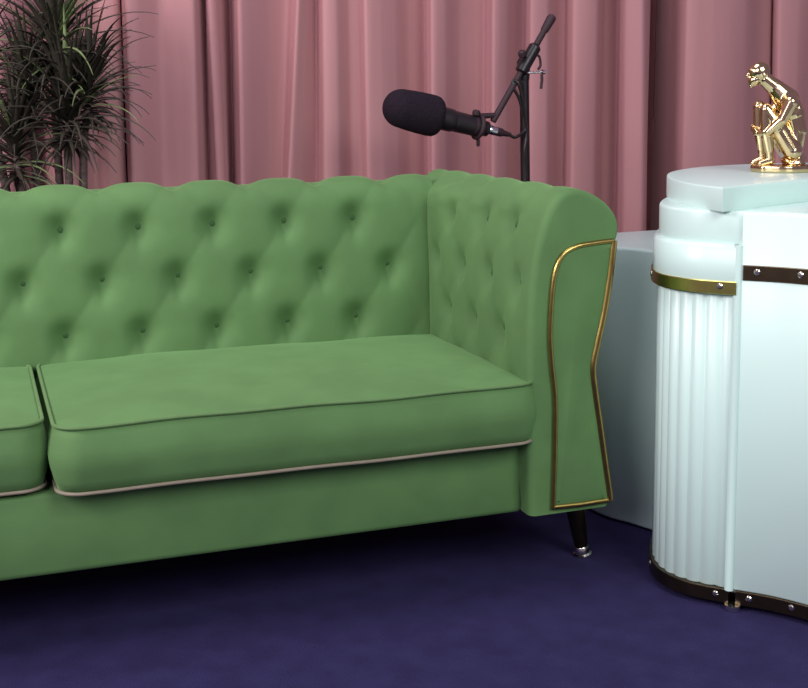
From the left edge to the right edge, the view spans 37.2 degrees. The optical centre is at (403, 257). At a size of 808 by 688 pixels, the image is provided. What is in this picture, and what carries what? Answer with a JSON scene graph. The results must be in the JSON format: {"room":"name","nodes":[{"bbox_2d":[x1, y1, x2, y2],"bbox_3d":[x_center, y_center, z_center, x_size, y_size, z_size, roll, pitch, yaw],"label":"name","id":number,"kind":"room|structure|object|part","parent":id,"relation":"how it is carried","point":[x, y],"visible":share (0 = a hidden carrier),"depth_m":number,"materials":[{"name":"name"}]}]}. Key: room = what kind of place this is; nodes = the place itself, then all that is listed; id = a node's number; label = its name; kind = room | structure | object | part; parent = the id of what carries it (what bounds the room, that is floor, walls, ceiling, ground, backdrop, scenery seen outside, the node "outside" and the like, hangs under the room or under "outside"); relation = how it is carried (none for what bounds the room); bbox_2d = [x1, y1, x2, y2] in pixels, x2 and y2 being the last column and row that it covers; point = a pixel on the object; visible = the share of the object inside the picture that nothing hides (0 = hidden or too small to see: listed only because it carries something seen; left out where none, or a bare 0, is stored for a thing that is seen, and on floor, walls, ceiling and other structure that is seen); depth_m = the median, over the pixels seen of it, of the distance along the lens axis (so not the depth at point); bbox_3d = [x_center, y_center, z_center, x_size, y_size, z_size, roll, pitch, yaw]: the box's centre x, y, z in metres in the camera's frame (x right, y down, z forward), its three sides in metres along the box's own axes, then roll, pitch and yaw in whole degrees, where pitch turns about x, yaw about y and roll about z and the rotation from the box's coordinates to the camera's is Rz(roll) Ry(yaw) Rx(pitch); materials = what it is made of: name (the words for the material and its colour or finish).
{"room":"studio","nodes":[
{"label":"studio","id":0,"kind":"room"},
{"bbox_2d":[120,0,127,182],"bbox_3d":[-0.392,-1.005,4.174,8.000,3.000,0.100,-3,8,-20],"label":"wall","id":1,"kind":"structure","parent":0,"point":[120,0],"depth_m":3.99,"materials":[{"name":"paint"}]},
{"bbox_2d":[0,509,807,687],"bbox_3d":[0.545,0.843,1.829,8.000,0.060,5.600,-3,8,-20],"label":"floor","id":2,"kind":"structure","parent":0,"point":[503,600],"depth_m":2.44,"materials":[{"name":"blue carpet"}]},
{"bbox_2d":[0,0,126,191],"bbox_3d":[-1.867,-0.700,3.061,2.256,2.688,0.159,-3,8,-20],"label":"curtain","id":3,"kind":"object","parent":2,"relation":"on","point":[105,176],"visible":0.09,"depth_m":3.44,"materials":[{"name":"pink fabric"}]},
{"bbox_2d":[0,0,156,191],"bbox_3d":[-0.962,-0.105,3.143,0.666,1.496,0.498,2,8,18],"label":"potted plant","id":4,"kind":"object","parent":2,"relation":"on","point":[71,69],"visible":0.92,"depth_m":3.09,"materials":[{"name":"green plant"}]},
{"bbox_3d":[-1.055,-0.068,3.187,0.132,0.833,0.025,-3,8,-20],"label":"stem","id":5,"kind":"part","parent":4,"relation":"part of","materials":[{"name":"brown plant"}]},
{"bbox_3d":[-0.982,0.041,3.166,0.065,0.621,0.026,-2,8,-11],"label":"stem","id":6,"kind":"part","parent":4,"relation":"part of","materials":[{"name":"brown plant"}]},
{"bbox_3d":[-0.966,-0.039,3.201,0.047,0.771,0.025,-3,8,-20],"label":"stem","id":7,"kind":"part","parent":4,"relation":"part of","materials":[{"name":"plant"}]},
{"bbox_3d":[-0.917,-0.101,3.208,0.037,0.891,0.031,-3,8,-20],"label":"stem","id":8,"kind":"part","parent":4,"relation":"part of","materials":[{"name":"plant"}]},
{"bbox_3d":[-0.881,-0.007,3.183,0.038,0.711,0.025,-3,8,-20],"label":"stem","id":9,"kind":"part","parent":4,"relation":"part of","materials":[{"name":"brown plant"}]},
{"bbox_3d":[-0.854,-0.042,3.215,0.075,0.772,0.031,-1,8,-2],"label":"stem","id":10,"kind":"part","parent":4,"relation":"part of","materials":[{"name":"brown plant"}]},
{"bbox_2d":[0,169,617,580],"bbox_3d":[-0.762,0.292,2.532,2.377,0.865,0.777,-3,8,-20],"label":"sofa","id":11,"kind":"object","parent":2,"relation":"on","point":[201,366],"visible":1,"depth_m":2.55,"materials":[{"name":"green fabric"}]},
{"bbox_2d":[0,367,48,492],"bbox_3d":[-1.207,0.349,2.323,0.976,0.155,0.574,-3,8,-20],"label":"seat cushion","id":12,"kind":"object","parent":11,"relation":"on","point":[24,391],"depth_m":2.24,"materials":[{"name":"green fabric"}]},
{"bbox_3d":[-0.864,0.174,2.789,1.962,0.685,0.190,-3,8,-20],"label":"backrest","id":13,"kind":"part","parent":11,"relation":"part of","materials":[{"name":"green fabric"}]},
{"bbox_3d":[-0.666,0.514,2.299,1.932,0.160,0.085,-3,8,-20],"label":"rail","id":14,"kind":"part","parent":11,"relation":"part of","materials":[{"name":"green fabric"}]},
{"bbox_2d":[35,334,536,492],"bbox_3d":[-0.276,0.303,2.628,0.998,0.153,0.624,-3,8,-20],"label":"seat cushion","id":15,"kind":"object","parent":11,"relation":"on","point":[141,412],"depth_m":2.41,"materials":[{"name":"green fabric"}]},
{"bbox_3d":[0.227,0.153,2.883,0.216,0.696,0.759,-3,8,-20],"label":"armrest","id":16,"kind":"part","parent":11,"relation":"part of","materials":[{"name":"green fabric"}]},
{"bbox_3d":[0.391,0.587,2.757,0.068,0.160,0.054,-3,8,-20],"label":"leg","id":17,"kind":"part","parent":11,"relation":"part of","materials":[{"name":"black wood"}]},
{"bbox_3d":[0.372,0.247,2.539,0.154,0.573,0.012,-3,8,-20],"label":"panel","id":18,"kind":"part","parent":11,"relation":"part of","materials":[{"name":"green fabric"}]},
{"bbox_3d":[0.375,0.247,2.538,0.161,0.576,0.015,-3,8,-20],"label":"gold trim","id":19,"kind":"part","parent":11,"relation":"part of","materials":[{"name":"gold metal"}]},
{"bbox_2d":[121,0,656,232],"bbox_3d":[0.039,-0.802,3.715,1.794,2.688,0.220,-3,8,-21],"label":"curtain","id":20,"kind":"object","parent":2,"relation":"on","point":[242,91],"visible":0.34,"depth_m":3.69,"materials":[{"name":"pink fabric"}]},
{"bbox_2d":[490,14,555,181],"bbox_3d":[0.376,-0.044,3.411,0.466,1.281,0.411,-3,8,-20],"label":"microphone stand","id":21,"kind":"object","parent":2,"relation":"on","point":[527,58],"visible":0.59,"depth_m":3.37,"materials":[{"name":"black metal"}]},
{"bbox_2d":[382,89,510,146],"bbox_3d":[0.125,-0.382,3.281,0.387,0.159,0.116,-3,8,-20],"label":"microphone","id":22,"kind":"object","parent":21,"relation":"attached to","point":[422,113],"visible":1,"depth_m":3.21,"materials":[{"name":"black plastic"}]},
{"bbox_3d":[0.321,-0.510,3.363,0.178,0.261,0.018,-4,8,-24],"label":"boom arm","id":23,"kind":"part","parent":21,"relation":"part of","materials":[{"name":"black metal"}]},
{"bbox_2d":[510,79,527,181],"bbox_3d":[0.486,0.040,3.470,0.369,1.103,0.134,-5,9,-32],"label":"microphone cable","id":24,"kind":"object","parent":21,"relation":"attached to","point":[521,101],"visible":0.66,"depth_m":3.38,"materials":[{"name":"black rubber"}]},
{"bbox_3d":[0.334,-0.568,3.353,0.021,0.026,0.048,4,9,30],"label":"wing knob","id":25,"kind":"part","parent":21,"relation":"part of","materials":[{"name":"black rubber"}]},
{"bbox_2d":[590,163,807,619],"bbox_3d":[1.152,0.251,2.712,1.278,0.872,1.446,-3,8,-20],"label":"desk","id":26,"kind":"object","parent":2,"relation":"on","point":[702,367],"visible":0.97,"depth_m":2.45,"materials":[{"name":"white paint"}]},
{"bbox_3d":[0.603,0.346,2.659,0.120,0.624,0.442,-1,8,-3],"label":"fluted panel","id":27,"kind":"part","parent":26,"relation":"part of","materials":[{"name":"white paint"}]},
{"bbox_3d":[1.322,0.299,2.369,1.188,0.781,0.666,-3,8,-20],"label":"panel","id":28,"kind":"part","parent":26,"relation":"part of","materials":[{"name":"white paint"}]},
{"bbox_2d":[746,62,807,172],"bbox_3d":[0.888,-0.330,2.810,0.167,0.256,0.109,-3,8,-20],"label":"statuette","id":29,"kind":"object","parent":26,"relation":"on","point":[780,125],"visible":1,"depth_m":2.79,"materials":[{"name":"gold metal"}]},
{"bbox_3d":[0.913,-0.228,2.820,0.057,0.048,0.060,3,8,24],"label":"rock seat","id":30,"kind":"part","parent":29,"relation":"part of","materials":[{"name":"gold metal"}]},
{"bbox_2d":[651,0,807,229],"bbox_3d":[1.712,-0.890,4.277,1.795,2.688,0.308,-2,8,-12],"label":"curtain","id":31,"kind":"object","parent":2,"relation":"on","point":[704,99],"visible":0.27,"depth_m":4.06,"materials":[{"name":"pink fabric"}]}
]}

